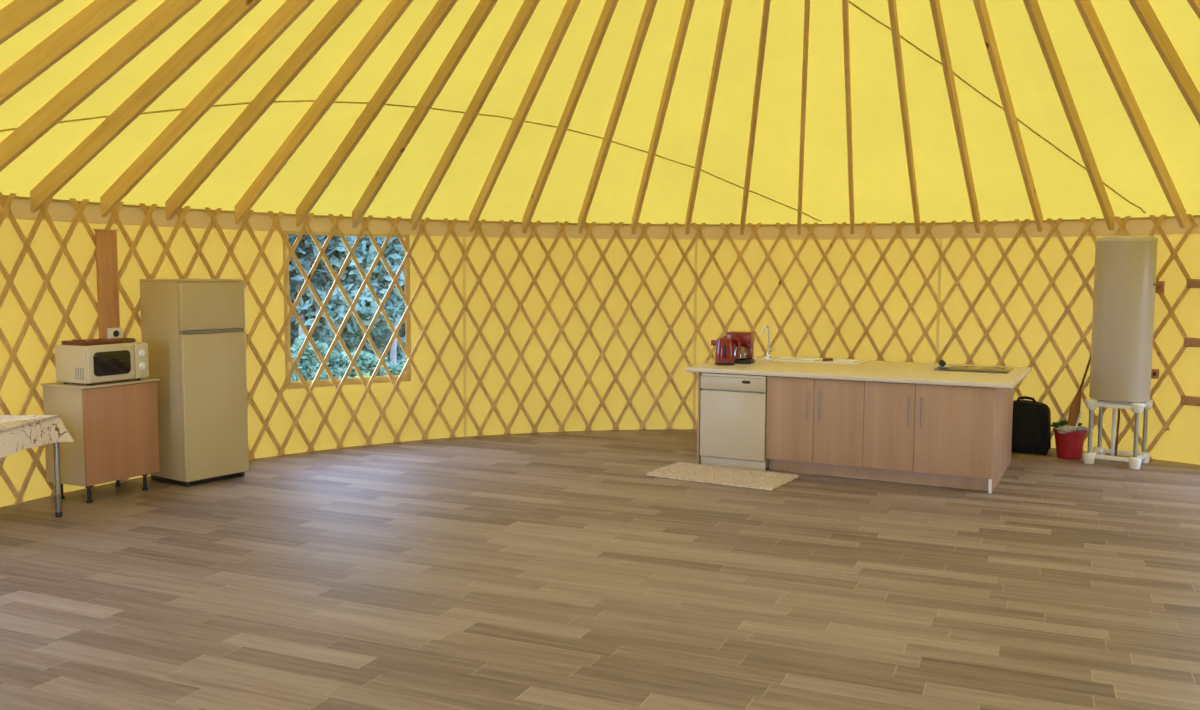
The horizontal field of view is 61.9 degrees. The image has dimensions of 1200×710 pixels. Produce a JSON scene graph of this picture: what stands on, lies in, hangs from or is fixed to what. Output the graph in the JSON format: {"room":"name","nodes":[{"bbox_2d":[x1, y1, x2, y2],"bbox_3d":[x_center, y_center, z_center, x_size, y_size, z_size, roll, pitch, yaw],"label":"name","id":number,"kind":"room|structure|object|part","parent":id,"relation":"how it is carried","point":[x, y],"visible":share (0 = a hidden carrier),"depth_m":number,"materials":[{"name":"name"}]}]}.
{"room":"traditional dwelling","nodes":[
{"label":"traditional dwelling","id":0,"kind":"room"},
{"bbox_2d":[0,429,1199,709],"bbox_3d":[1.101,1.300,5.399,11.780,0.001,11.780,0,5,0],"label":"floor","id":1,"kind":"structure","parent":0,"point":[541,570],"depth_m":5.48,"materials":[{"name":"laminate"}]},
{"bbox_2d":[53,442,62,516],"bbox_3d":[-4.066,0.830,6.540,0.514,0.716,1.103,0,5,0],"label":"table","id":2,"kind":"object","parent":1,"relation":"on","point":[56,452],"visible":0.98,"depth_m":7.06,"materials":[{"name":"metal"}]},
{"bbox_2d":[0,415,73,457],"bbox_3d":[-4.070,0.566,6.517,0.671,0.198,1.265,0,5,0],"label":"tablecloth","id":3,"kind":"object","parent":2,"relation":"on","point":[17,432],"visible":1,"depth_m":6.75,"materials":[{"name":"fabric"}]},
{"bbox_2d":[41,378,159,502],"bbox_3d":[-3.863,0.644,7.794,0.467,0.887,0.687,2,5,26],"label":"base cabinet","id":4,"kind":"object","parent":1,"relation":"on","point":[113,427],"visible":0.89,"depth_m":7.58,"materials":[{"name":"brown wood"}]},
{"bbox_3d":[-4.124,1.030,7.663,0.051,0.138,0.052,2,5,26],"label":"leg","id":5,"kind":"part","parent":4,"relation":"part of","materials":[{"name":"black plastic"}]},
{"bbox_3d":[-3.841,1.042,7.526,0.051,0.138,0.052,2,5,26],"label":"leg","id":6,"kind":"part","parent":4,"relation":"part of","materials":[{"name":"black plastic"}]},
{"bbox_2d":[55,342,148,385],"bbox_3d":[-3.808,0.059,7.685,0.397,0.298,0.537,2,5,26],"label":"microwave","id":7,"kind":"object","parent":4,"relation":"on","point":[90,364],"visible":0.98,"depth_m":7.50,"materials":[{"name":"white metal"}]},
{"bbox_2d":[61,338,122,345],"bbox_3d":[-3.850,-0.103,7.591,0.260,0.040,0.330,2,5,26],"label":"chopping board","id":8,"kind":"object","parent":7,"relation":"on","point":[85,342],"visible":1,"depth_m":7.49,"materials":[{"name":"red wood"}]},
{"bbox_3d":[-3.692,0.061,7.559,0.028,0.270,0.401,2,5,26],"label":"door","id":9,"kind":"part","parent":7,"relation":"part of","materials":[{"name":"white plastic"}]},
{"bbox_2d":[113,338,135,342],"bbox_3d":[-3.738,-0.114,7.820,0.200,0.026,0.200,2,5,26],"label":"trivet","id":10,"kind":"object","parent":7,"relation":"on","point":[125,340],"visible":0.52,"depth_m":7.79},
{"bbox_3d":[-3.575,0.043,7.798,0.028,0.270,0.124,2,5,26],"label":"control panel","id":11,"kind":"part","parent":7,"relation":"part of","materials":[{"name":"white plastic"}]},
{"bbox_3d":[-3.552,-0.014,7.779,0.026,0.060,0.060,2,5,26],"label":"knob","id":12,"kind":"part","parent":7,"relation":"part of","materials":[{"name":"white plastic"}]},
{"bbox_3d":[-3.552,0.086,7.786,0.026,0.060,0.060,2,5,26],"label":"knob","id":13,"kind":"part","parent":7,"relation":"part of","materials":[{"name":"white plastic"}]},
{"bbox_3d":[-3.908,0.995,8.109,0.051,0.138,0.052,2,5,26],"label":"leg","id":14,"kind":"part","parent":4,"relation":"part of","materials":[{"name":"black plastic"}]},
{"bbox_3d":[-3.672,0.593,7.697,0.019,0.724,0.651,2,5,26],"label":"door","id":15,"kind":"part","parent":4,"relation":"part of","materials":[{"name":"brown wood"}]},
{"bbox_3d":[-3.624,1.007,7.972,0.051,0.138,0.052,2,5,26],"label":"leg","id":16,"kind":"part","parent":4,"relation":"part of","materials":[{"name":"black plastic"}]},
{"bbox_2d":[139,279,248,486],"bbox_3d":[-3.393,0.203,8.390,0.596,1.676,0.589,3,6,35],"label":"fridge","id":17,"kind":"object","parent":1,"relation":"on","point":[193,331],"visible":0.98,"depth_m":8.16,"materials":[{"name":"beige metal"}]},
{"bbox_3d":[-3.171,-0.401,8.188,0.052,0.385,0.589,3,6,35],"label":"freezer door","id":18,"kind":"part","parent":17,"relation":"part of","materials":[{"name":"white metal"}]},
{"bbox_3d":[-3.167,-0.201,8.207,0.041,0.012,0.539,3,6,35],"label":"handle","id":19,"kind":"part","parent":17,"relation":"part of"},
{"bbox_3d":[-3.174,0.412,8.253,0.052,1.193,0.589,3,6,35],"label":"door","id":20,"kind":"part","parent":17,"relation":"part of","materials":[{"name":"white metal"}]},
{"bbox_3d":[-3.151,-0.188,8.197,0.016,0.008,0.539,3,6,35],"label":"handle","id":21,"kind":"part","parent":17,"relation":"part of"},
{"bbox_2d":[646,461,798,490],"bbox_3d":[1.048,1.025,8.588,1.185,0.032,0.683,3,5,31],"label":"bath mat","id":22,"kind":"object","parent":1,"relation":"on","point":[756,479],"visible":1,"depth_m":8.53,"materials":[{"name":"fabric"}]},
{"bbox_2d":[700,373,768,470],"bbox_3d":[1.314,0.577,9.185,0.611,0.842,0.600,3,5,28],"label":"dishwasher","id":23,"kind":"object","parent":1,"relation":"on","point":[733,407],"visible":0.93,"depth_m":8.92,"materials":[{"name":"beige metal"}]},
{"bbox_3d":[1.178,0.320,8.924,0.511,0.013,0.032,3,5,28],"label":"handle","id":24,"kind":"part","parent":23,"relation":"part of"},
{"bbox_3d":[1.193,0.973,8.989,0.611,0.082,0.023,3,5,28],"label":"kick plate","id":25,"kind":"part","parent":23,"relation":"part of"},
{"bbox_3d":[1.188,0.255,8.915,0.611,0.116,0.046,3,5,28],"label":"control panel","id":26,"kind":"part","parent":23,"relation":"part of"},
{"bbox_3d":[1.192,0.185,8.916,0.603,0.020,0.034,3,5,28],"label":"rail","id":27,"kind":"part","parent":23,"relation":"part of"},
{"bbox_2d":[697,372,1013,492],"bbox_3d":[2.357,0.577,9.192,2.519,0.848,1.538,3,5,28],"label":"kitchen island","id":28,"kind":"object","parent":1,"relation":"on","point":[1003,400],"visible":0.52,"depth_m":8.49,"materials":[{"name":"brown wood"}]},
{"bbox_3d":[1.251,0.527,9.771,0.020,0.848,1.538,3,5,28],"label":"panel","id":29,"kind":"part","parent":28,"relation":"part of","materials":[{"name":"brown wood"}]},
{"bbox_2d":[766,376,864,466],"bbox_3d":[1.962,0.547,8.832,0.844,0.731,0.616,3,5,28],"label":"base cabinet","id":30,"kind":"object","parent":28,"relation":"in","point":[812,420],"visible":0.9,"depth_m":8.58,"materials":[{"name":"brown wood"}]},
{"bbox_3d":[1.651,0.558,8.699,0.417,0.725,0.019,3,5,28],"label":"door","id":31,"kind":"part","parent":30,"relation":"part of","materials":[{"name":"brown wood"}]},
{"bbox_3d":[1.780,0.429,8.590,0.010,0.255,0.036,3,5,28],"label":"handle","id":32,"kind":"part","parent":30,"relation":"part of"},
{"bbox_3d":[1.869,0.433,8.544,0.010,0.255,0.036,3,5,28],"label":"handle","id":33,"kind":"part","parent":30,"relation":"part of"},
{"bbox_3d":[2.026,0.575,8.503,0.424,0.725,0.019,3,5,28],"label":"door","id":34,"kind":"part","parent":30,"relation":"part of","materials":[{"name":"brown wood"}]},
{"bbox_2d":[685,356,1030,388],"bbox_3d":[2.376,0.132,9.158,2.764,0.040,1.620,3,5,28],"label":"island countertop","id":35,"kind":"structure","parent":28,"relation":"on","point":[876,371],"depth_m":8.70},
{"bbox_2d":[711,335,740,365],"bbox_3d":[1.178,-0.046,9.349,0.201,0.277,0.208,-3,6,-38],"label":"kettle","id":36,"kind":"object","parent":35,"relation":"on","point":[724,354],"visible":1,"depth_m":9.29,"materials":[{"name":"red plastic"}]},
{"bbox_3d":[1.167,-0.161,9.341,0.148,0.047,0.148,1,5,8],"label":"lid","id":37,"kind":"part","parent":36,"relation":"part of","materials":[{"name":"red plastic"}]},
{"bbox_3d":[1.269,-0.062,9.335,0.092,0.213,0.028,1,5,8],"label":"handle","id":38,"kind":"part","parent":36,"relation":"part of","materials":[{"name":"red plastic"}]},
{"bbox_2d":[726,331,754,363],"bbox_3d":[1.347,-0.073,9.565,0.247,0.297,0.228,2,5,20],"label":"coffee maker","id":39,"kind":"object","parent":35,"relation":"on","point":[747,338],"visible":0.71,"depth_m":9.48,"materials":[{"name":"red plastic"}]},
{"bbox_3d":[1.364,-0.054,9.635,0.223,0.184,0.085,2,5,20],"label":"tank","id":40,"kind":"part","parent":39,"relation":"part of","materials":[{"name":"clear glass"}]},
{"bbox_2d":[762,325,775,357],"bbox_3d":[1.707,-0.140,10.069,0.154,0.328,0.062,3,5,28],"label":"tap","id":41,"kind":"object","parent":35,"relation":"on","point":[768,352],"visible":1,"depth_m":10.07,"materials":[{"name":"silver metal"}]},
{"bbox_3d":[1.668,-0.180,10.076,0.080,0.248,0.019,1,5,5],"label":"spout","id":42,"kind":"part","parent":41,"relation":"part of","materials":[{"name":"silver metal"}]},
{"bbox_2d":[753,356,867,363],"bbox_3d":[2.064,0.117,9.893,1.050,0.191,0.430,3,5,28],"label":"sink","id":43,"kind":"object","parent":35,"relation":"in","point":[772,358],"visible":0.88,"depth_m":9.83,"materials":[{"name":"silver metal"}]},
{"bbox_2d":[934,365,1013,373],"bbox_3d":[3.350,0.126,8.961,0.610,0.011,0.520,3,5,28],"label":"cooktop","id":44,"kind":"object","parent":35,"relation":"in","point":[981,369],"visible":0.91,"depth_m":8.87,"materials":[{"name":"metal"}]},
{"bbox_2d":[934,360,950,367],"bbox_3d":[3.092,0.078,9.048,0.150,0.070,0.150,3,5,28],"label":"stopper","id":45,"kind":"object","parent":44,"relation":"on","point":[942,363],"visible":1,"depth_m":9.03,"materials":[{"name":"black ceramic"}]},
{"bbox_3d":[3.093,0.076,9.047,0.065,0.066,0.062,3,5,28],"label":"knob","id":46,"kind":"part","parent":45,"relation":"part of","materials":[{"name":"black plastic"}]},
{"bbox_3d":[3.350,0.129,8.961,0.602,0.005,0.512,3,5,28],"label":"frame","id":47,"kind":"part","parent":44,"relation":"part of","materials":[{"name":"metal"}]},
{"bbox_2d":[863,381,994,478],"bbox_3d":[2.788,0.585,8.400,1.016,0.731,0.616,3,5,28],"label":"base cabinet","id":48,"kind":"object","parent":28,"relation":"in","point":[910,427],"visible":0.88,"depth_m":8.15,"materials":[{"name":"brown wood"}]},
{"bbox_3d":[2.398,0.592,8.308,0.411,0.725,0.019,3,5,28],"label":"door","id":49,"kind":"part","parent":48,"relation":"part of","materials":[{"name":"brown wood"}]},
{"bbox_3d":[2.525,0.463,8.200,0.010,0.255,0.036,3,5,28],"label":"handle","id":50,"kind":"part","parent":48,"relation":"part of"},
{"bbox_3d":[2.614,0.467,8.154,0.010,0.255,0.036,3,5,28],"label":"handle","id":51,"kind":"part","parent":48,"relation":"part of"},
{"bbox_3d":[2.849,0.613,8.072,0.602,0.725,0.019,3,5,28],"label":"door","id":52,"kind":"part","parent":48,"relation":"part of","materials":[{"name":"brown wood"}]},
{"bbox_3d":[3.465,0.627,8.621,0.022,0.848,1.520,3,5,28],"label":"panel","id":53,"kind":"part","parent":28,"relation":"part of","materials":[{"name":"brown wood"}]},
{"bbox_2d":[1011,396,1050,454],"bbox_3d":[4.173,0.680,9.853,0.479,0.552,0.245,3,5,30],"label":"bag","id":54,"kind":"object","parent":1,"relation":"on","point":[1031,422],"visible":0.69,"depth_m":9.74,"materials":[{"name":"black fabric"}]},
{"bbox_3d":[4.191,0.439,9.839,0.190,0.070,0.028,3,5,30],"label":"handle","id":55,"kind":"part","parent":54,"relation":"part of","materials":[{"name":"plastic"}]},
{"bbox_2d":[1053,427,1086,459],"bbox_3d":[4.467,0.845,9.526,0.292,0.278,0.292,0,5,0],"label":"bucket","id":56,"kind":"object","parent":1,"relation":"on","point":[1069,446],"visible":0.84,"depth_m":9.43,"materials":[{"name":"red plastic"}]},
{"bbox_2d":[1056,425,1076,433],"bbox_3d":[4.400,0.703,9.444,0.194,0.082,0.154,0,5,0],"label":"rag","id":57,"kind":"object","parent":56,"relation":"on","point":[1067,428],"visible":1,"depth_m":9.41,"materials":[{"name":"fabric"}]},
{"bbox_2d":[1050,420,1082,427],"bbox_3d":[4.475,0.669,9.586,0.318,0.093,0.118,0,5,0],"label":"cloth","id":58,"kind":"object","parent":56,"relation":"in","point":[1061,423],"visible":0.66,"depth_m":9.56,"materials":[{"name":"fabric"}]},
{"bbox_2d":[1075,411,1081,427],"bbox_3d":[4.498,0.708,9.470,0.097,0.363,0.014,2,5,21],"label":"stick","id":59,"kind":"object","parent":56,"relation":"in","point":[1080,411],"visible":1,"depth_m":9.45,"materials":[{"name":"white plastic"}]},
{"bbox_2d":[1067,354,1090,430],"bbox_3d":[4.571,0.447,9.574,0.374,0.964,0.099,-3,6,-38],"label":"broom","id":60,"kind":"object","parent":56,"relation":"in","point":[1074,411],"visible":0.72,"depth_m":9.53,"materials":[{"name":"wicker"}]},
{"bbox_3d":[4.653,0.172,9.589,0.203,0.419,0.022,-2,5,-28],"label":"handle","id":61,"kind":"part","parent":60,"relation":"part of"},
{"bbox_2d":[1075,426,1087,430],"bbox_3d":[4.553,0.697,9.486,0.165,0.049,0.135,0,5,0],"label":"duster","id":62,"kind":"object","parent":56,"relation":"on","point":[1079,428],"visible":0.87,"depth_m":9.44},
{"bbox_2d":[1083,399,1152,468],"bbox_3d":[4.797,0.707,9.274,0.488,0.595,0.488,4,6,39],"label":"stand","id":63,"kind":"object","parent":1,"relation":"on","point":[1098,452],"visible":0.89,"depth_m":9.22,"materials":[{"name":"white plastic"}]},
{"bbox_3d":[4.530,0.701,9.245,0.035,0.410,0.035,4,6,39],"label":"leg","id":64,"kind":"part","parent":63,"relation":"part of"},
{"bbox_2d":[1085,399,1097,409],"bbox_3d":[4.531,0.456,9.226,0.108,0.090,0.108,4,6,39],"label":"socket","id":65,"kind":"object","parent":63,"relation":"attached to","point":[1091,404],"depth_m":9.19,"materials":[{"name":"white plastic"}]},
{"bbox_3d":[4.769,0.678,9.540,0.035,0.410,0.035,4,6,39],"label":"leg","id":66,"kind":"part","parent":63,"relation":"part of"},
{"bbox_3d":[4.796,0.931,9.292,0.424,0.035,0.424,4,6,39],"label":"frame","id":67,"kind":"part","parent":63,"relation":"part of","materials":[{"name":"white plastic"}]},
{"bbox_2d":[1098,400,1140,404],"bbox_3d":[4.798,0.424,9.251,0.340,0.018,0.340,4,6,39],"label":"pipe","id":68,"kind":"object","parent":63,"relation":"attached to","point":[1099,401],"depth_m":9.11,"materials":[{"name":"white plastic"}]},
{"bbox_3d":[4.798,0.450,9.254,0.424,0.040,0.424,4,6,39],"label":"frame","id":69,"kind":"part","parent":63,"relation":"part of","materials":[{"name":"white plastic"}]},
{"bbox_2d":[1089,236,1157,455],"bbox_3d":[4.800,-0.072,9.212,0.508,2.036,0.508,-2,5,-30],"label":"water tank","id":70,"kind":"object","parent":63,"relation":"on","point":[1125,266],"visible":0.99,"depth_m":9.00,"materials":[{"name":"beige plastic"}]},
{"bbox_3d":[4.825,0.721,9.007,0.035,0.410,0.035,4,6,39],"label":"leg","id":71,"kind":"part","parent":63,"relation":"part of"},
{"bbox_2d":[1131,402,1143,412],"bbox_3d":[4.826,0.476,8.988,0.108,0.090,0.108,4,6,39],"label":"socket","id":72,"kind":"object","parent":63,"relation":"attached to","point":[1136,407],"depth_m":8.95,"materials":[{"name":"white plastic"}]},
{"bbox_3d":[5.064,0.698,9.301,0.035,0.410,0.035,4,6,39],"label":"leg","id":73,"kind":"part","parent":63,"relation":"part of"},
{"bbox_2d":[1144,399,1152,408],"bbox_3d":[5.066,0.454,9.282,0.108,0.090,0.108,4,6,39],"label":"socket","id":74,"kind":"object","parent":63,"relation":"attached to","point":[1149,403],"depth_m":9.23,"materials":[{"name":"white plastic"}]},
{"bbox_2d":[0,0,1199,223],"bbox_3d":[1.116,-2.575,5.090,11.760,3.219,11.760,0,5,0],"label":"ceiling","id":75,"kind":"structure","parent":0,"point":[1064,189],"depth_m":8.68,"materials":[{"name":"yellow fabric"}]},
{"bbox_2d":[0,0,63,44],"bbox_3d":[-2.085,-2.526,5.337,5.060,3.278,0.041,1,5,4],"label":"rafter","id":76,"kind":"object","parent":75,"relation":"attached to","point":[17,15],"visible":1,"depth_m":5.45,"materials":[{"name":"brown wood"}]},
{"bbox_2d":[0,0,136,105],"bbox_3d":[-2.042,-2.552,5.669,5.060,3.278,0.041,1,5,10],"label":"rafter","id":77,"kind":"object","parent":75,"relation":"attached to","point":[97,14],"visible":1,"depth_m":5.92,"materials":[{"name":"brown wood"}]},
{"bbox_2d":[0,0,201,171],"bbox_3d":[-1.965,-2.578,5.995,5.060,3.278,0.041,2,5,16],"label":"rafter","id":78,"kind":"object","parent":75,"relation":"attached to","point":[169,12],"visible":1,"depth_m":6.41,"materials":[{"name":"brown wood"}]},
{"bbox_2d":[30,0,261,212],"bbox_3d":[-1.852,-2.603,6.316,5.060,3.278,0.041,2,5,22],"label":"rafter","id":79,"kind":"object","parent":75,"relation":"attached to","point":[228,16],"visible":1,"depth_m":6.90,"materials":[{"name":"brown wood"}]},
{"bbox_2d":[100,0,314,216],"bbox_3d":[-1.710,-2.626,6.614,5.060,3.278,0.041,3,5,28],"label":"rafter","id":80,"kind":"object","parent":75,"relation":"attached to","point":[278,23],"visible":1,"depth_m":7.28,"materials":[{"name":"brown wood"}]},
{"bbox_2d":[165,0,362,219],"bbox_3d":[-1.542,-2.647,6.891,5.060,3.278,0.041,3,5,34],"label":"rafter","id":81,"kind":"object","parent":75,"relation":"attached to","point":[341,10],"visible":1,"depth_m":7.62,"materials":[{"name":"brown wood"}]},
{"bbox_2d":[235,0,412,223],"bbox_3d":[-1.321,-2.670,7.179,5.060,3.278,0.041,4,6,40],"label":"rafter","id":82,"kind":"object","parent":75,"relation":"attached to","point":[395,9],"visible":1,"depth_m":7.97,"materials":[{"name":"brown wood"}]},
{"bbox_2d":[296,0,457,225],"bbox_3d":[-1.089,-2.688,7.422,0.041,3.278,5.060,-4,6,-43],"label":"rafter","id":83,"kind":"object","parent":75,"relation":"attached to","point":[442,8],"visible":1,"depth_m":8.24,"materials":[{"name":"brown wood"}]},
{"bbox_2d":[0,100,821,221],"bbox_3d":[-1.192,-1.707,8.591,8.432,0.863,0.555,-3,6,-35],"label":"rope","id":84,"kind":"object","parent":75,"relation":"attached to","point":[73,120],"visible":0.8,"depth_m":8.75,"materials":[{"name":"fabric"}]},
{"bbox_2d":[352,0,497,227],"bbox_3d":[-0.847,-2.704,7.628,0.041,3.278,5.060,-3,6,-38],"label":"rafter","id":85,"kind":"object","parent":75,"relation":"attached to","point":[483,9],"visible":1,"depth_m":8.47,"materials":[{"name":"brown wood"}]},
{"bbox_2d":[411,0,539,229],"bbox_3d":[-0.561,-2.718,7.825,0.041,3.278,5.060,-3,5,-31],"label":"rafter","id":86,"kind":"object","parent":75,"relation":"attached to","point":[528,7],"visible":1,"depth_m":8.68,"materials":[{"name":"brown wood"}]},
{"bbox_2d":[469,0,580,231],"bbox_3d":[-0.255,-2.730,7.990,0.041,3.278,5.060,-2,5,-25],"label":"rafter","id":87,"kind":"object","parent":75,"relation":"attached to","point":[567,14],"visible":1,"depth_m":8.85,"materials":[{"name":"brown wood"}]},
{"bbox_2d":[522,0,617,232],"bbox_3d":[0.045,-2.739,8.113,0.041,3.278,5.060,-1,5,-19],"label":"rafter","id":88,"kind":"object","parent":75,"relation":"attached to","point":[609,7],"visible":1,"depth_m":8.98,"materials":[{"name":"brown wood"}]},
{"bbox_2d":[578,0,656,233],"bbox_3d":[0.373,-2.745,8.209,0.041,3.278,5.060,-1,5,-13],"label":"rafter","id":89,"kind":"object","parent":75,"relation":"attached to","point":[646,17],"visible":1,"depth_m":9.07,"materials":[{"name":"brown wood"}]},
{"bbox_2d":[631,0,694,233],"bbox_3d":[0.698,-2.748,8.269,0.041,3.278,5.060,0,5,-7],"label":"rafter","id":90,"kind":"object","parent":75,"relation":"attached to","point":[688,5],"visible":1,"depth_m":9.12,"materials":[{"name":"brown wood"}]},
{"bbox_2d":[685,0,731,234],"bbox_3d":[1.027,-2.749,8.295,0.041,3.278,5.060,0,5,-2],"label":"rafter","id":91,"kind":"object","parent":75,"relation":"attached to","point":[726,9],"visible":1,"depth_m":9.15,"materials":[{"name":"brown wood"}]},
{"bbox_2d":[740,0,770,234],"bbox_3d":[1.363,-2.747,8.287,0.041,3.278,5.060,1,5,4],"label":"rafter","id":92,"kind":"object","parent":75,"relation":"attached to","point":[766,5],"visible":1,"depth_m":9.15,"materials":[{"name":"brown wood"}]},
{"bbox_2d":[797,0,809,234],"bbox_3d":[1.702,-2.743,8.243,0.041,3.278,5.060,1,5,10],"label":"rafter","id":93,"kind":"object","parent":75,"relation":"attached to","point":[807,2],"visible":1,"depth_m":9.08,"materials":[{"name":"brown wood"}]},
{"bbox_2d":[842,0,854,233],"bbox_3d":[2.007,-2.736,8.171,0.041,3.278,5.060,2,5,16],"label":"rafter","id":94,"kind":"object","parent":75,"relation":"attached to","point":[845,8],"visible":1,"depth_m":8.98,"materials":[{"name":"brown wood"}]},
{"bbox_2d":[888,0,919,233],"bbox_3d":[2.361,-2.724,8.046,0.041,3.278,5.060,2,5,23],"label":"rafter","id":95,"kind":"object","parent":75,"relation":"attached to","point":[892,6],"visible":1,"depth_m":8.88,"materials":[{"name":"brown wood"}]},
{"bbox_2d":[929,0,979,232],"bbox_3d":[2.658,-2.712,7.903,0.041,3.278,5.060,3,5,29],"label":"rafter","id":96,"kind":"object","parent":75,"relation":"attached to","point":[935,4],"visible":1,"depth_m":8.74,"materials":[{"name":"brown wood"}]},
{"bbox_2d":[848,0,1145,212],"bbox_3d":[3.137,-2.250,8.544,4.185,1.963,0.131,-2,5,-22],"label":"rope","id":97,"kind":"object","parent":75,"relation":"attached to","point":[850,2],"visible":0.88,"depth_m":8.69,"materials":[{"name":"fabric"}]},
{"bbox_2d":[973,0,1042,231],"bbox_3d":[2.939,-2.697,7.731,0.041,3.278,5.060,3,6,34],"label":"rafter","id":98,"kind":"object","parent":75,"relation":"attached to","point":[980,5],"visible":1,"depth_m":8.56,"materials":[{"name":"brown wood"}]},
{"bbox_2d":[1023,0,1113,229],"bbox_3d":[3.222,-2.678,7.512,0.041,3.278,5.060,4,6,41],"label":"rafter","id":99,"kind":"object","parent":75,"relation":"attached to","point":[1034,12],"visible":1,"depth_m":8.33,"materials":[{"name":"brown wood"}]},
{"bbox_2d":[1074,0,1185,227],"bbox_3d":[3.468,-2.659,7.275,5.060,3.278,0.041,-4,6,-43],"label":"rafter","id":100,"kind":"object","parent":75,"relation":"attached to","point":[1086,9],"visible":1,"depth_m":8.06,"materials":[{"name":"brown wood"}]},
{"bbox_2d":[1128,0,1199,124],"bbox_3d":[3.687,-2.637,7.013,5.060,3.278,0.041,-3,6,-37],"label":"rafter","id":101,"kind":"object","parent":75,"relation":"attached to","point":[1143,9],"visible":1,"depth_m":7.43,"materials":[{"name":"brown wood"}]},
{"bbox_2d":[1187,0,1199,18],"bbox_3d":[3.873,-2.614,6.735,5.060,3.278,0.041,-2,5,-31],"label":"rafter","id":102,"kind":"object","parent":75,"relation":"attached to","point":[1195,4],"visible":1,"depth_m":6.87,"materials":[{"name":"brown wood"}]},
{"bbox_2d":[0,218,1199,506],"bbox_3d":[0.109,-0.082,9.301,10.707,2.126,3.476,-1,5,-14],"label":"wall","id":103,"kind":"structure","parent":0,"point":[1181,443],"depth_m":10.47,"materials":[{"name":"yellow fabric"}]},
{"bbox_2d":[283,232,410,389],"bbox_3d":[-2.479,-0.447,9.882,1.319,1.494,0.043,-3,6,-38],"label":"window","id":104,"kind":"structure","parent":103,"relation":"in","point":[378,379],"depth_m":9.89,"materials":[{"name":"brown wood"}]},
{"bbox_2d":[0,197,1199,239],"bbox_3d":[1.109,-0.898,5.224,11.712,0.173,11.712,0,5,0],"label":"trim","id":105,"kind":"structure","parent":103,"relation":"attached to","point":[61,211],"depth_m":10.11,"materials":[{"name":"brown wood"}]},
{"bbox_2d":[3,195,1199,224],"bbox_3d":[0.305,-1.255,8.698,11.408,0.010,4.539,-1,5,-13],"label":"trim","id":106,"kind":"structure","parent":103,"relation":"attached to","point":[3,195],"depth_m":10.11,"materials":[{"name":"wood"}]},
{"bbox_2d":[0,192,1199,504],"bbox_3d":[0.033,-0.162,9.210,10.679,2.300,3.512,-1,5,-15],"label":"lattice","id":107,"kind":"structure","parent":0,"point":[1191,283],"depth_m":10.20,"materials":[{"name":"brown wood"}]},
{"bbox_2d":[93,229,119,338],"bbox_3d":[-3.945,-0.460,8.030,0.052,1.090,0.184,3,5,29],"label":"wooden board","id":108,"kind":"object","parent":107,"relation":"attached to","point":[105,239],"visible":0.77,"depth_m":7.99,"materials":[{"name":"brown wood"}]},
{"bbox_2d":[107,328,122,338],"bbox_3d":[-3.898,-0.172,8.044,0.050,0.090,0.112,3,5,29],"label":"power socket","id":109,"kind":"object","parent":108,"relation":"attached to","point":[112,333],"visible":0.85,"depth_m":8.01,"materials":[{"name":"white plastic"}]},
{"bbox_2d":[113,330,118,336],"bbox_3d":[-3.881,-0.171,8.028,0.004,0.052,0.052,3,5,29],"label":"outlet","id":110,"kind":"object","parent":109,"relation":"attached to","point":[115,332],"depth_m":8.03,"materials":[{"name":"white plastic"}]},
{"bbox_2d":[1151,369,1158,378],"bbox_3d":[5.197,0.177,9.370,0.046,0.090,0.060,-4,6,-44],"label":"wooden block","id":111,"kind":"object","parent":107,"relation":"attached to","point":[1154,372],"visible":0.98,"depth_m":9.35,"materials":[{"name":"brown wood"}]},
{"bbox_2d":[1155,281,1164,292],"bbox_3d":[5.201,-0.631,9.303,0.046,0.110,0.075,-4,6,-44],"label":"cleat","id":112,"kind":"object","parent":107,"relation":"attached to","point":[1160,285],"visible":0.86,"depth_m":9.29,"materials":[{"name":"wood"}]},
{"label":"outside","id":113,"kind":"structure","parent":0,"visible":0},
{"bbox_2d":[291,338,401,376],"bbox_3d":[1.101,1.359,5.404,120.000,0.001,120.000,0,5,0],"label":"ground","id":114,"kind":"structure","parent":113,"point":[365,374],"depth_m":18.02,"materials":[{"name":"green plant"}]},
{"bbox_2d":[291,334,328,381],"bbox_3d":[-4.163,0.179,14.061,0.888,0.948,0.690,-4,6,-41],"label":"leafy shrub","id":115,"kind":"object","parent":114,"relation":"on","point":[307,366],"visible":0.38,"depth_m":14.02,"materials":[{"name":"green plant"}]},
{"bbox_2d":[290,280,331,352],"bbox_3d":[-7.536,-2.876,23.100,4.121,5.661,5.394,0,5,0],"label":"leafy tree","id":116,"kind":"object","parent":114,"relation":"on","point":[316,338],"visible":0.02,"depth_m":22.95,"materials":[{"name":"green plant"}]},
{"bbox_2d":[288,234,347,339],"bbox_3d":[-4.956,-2.106,17.492,4.392,4.947,3.598,0,5,0],"label":"leafy tree","id":117,"kind":"object","parent":114,"relation":"on","point":[306,251],"visible":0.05,"depth_m":16.77,"materials":[{"name":"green plant"}]},
{"bbox_2d":[314,350,378,378],"bbox_3d":[-3.682,0.267,14.407,0.824,0.724,1.048,-4,6,-42],"label":"leafy shrub","id":118,"kind":"object","parent":114,"relation":"on","point":[338,363],"visible":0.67,"depth_m":14.23,"materials":[{"name":"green plant"}]},
{"bbox_2d":[294,236,404,363],"bbox_3d":[-3.466,-1.945,17.503,2.979,4.635,3.274,3,5,33],"label":"leafy tree","id":119,"kind":"object","parent":114,"relation":"on","point":[365,252],"visible":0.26,"depth_m":16.85,"materials":[{"name":"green plant"}]},
{"bbox_2d":[319,303,404,368],"bbox_3d":[-4.558,-2.631,19.947,4.404,5.782,3.809,0,5,0],"label":"leafy tree","id":120,"kind":"object","parent":114,"relation":"on","point":[381,342],"visible":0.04,"depth_m":18.74,"materials":[{"name":"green plant"}]},
{"bbox_2d":[367,355,405,375],"bbox_3d":[-2.823,0.315,14.321,0.926,0.670,0.874,-2,5,-29],"label":"leafy shrub","id":121,"kind":"object","parent":114,"relation":"on","point":[394,369],"visible":0.22,"depth_m":14.30,"materials":[{"name":"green plant"}]}
]}

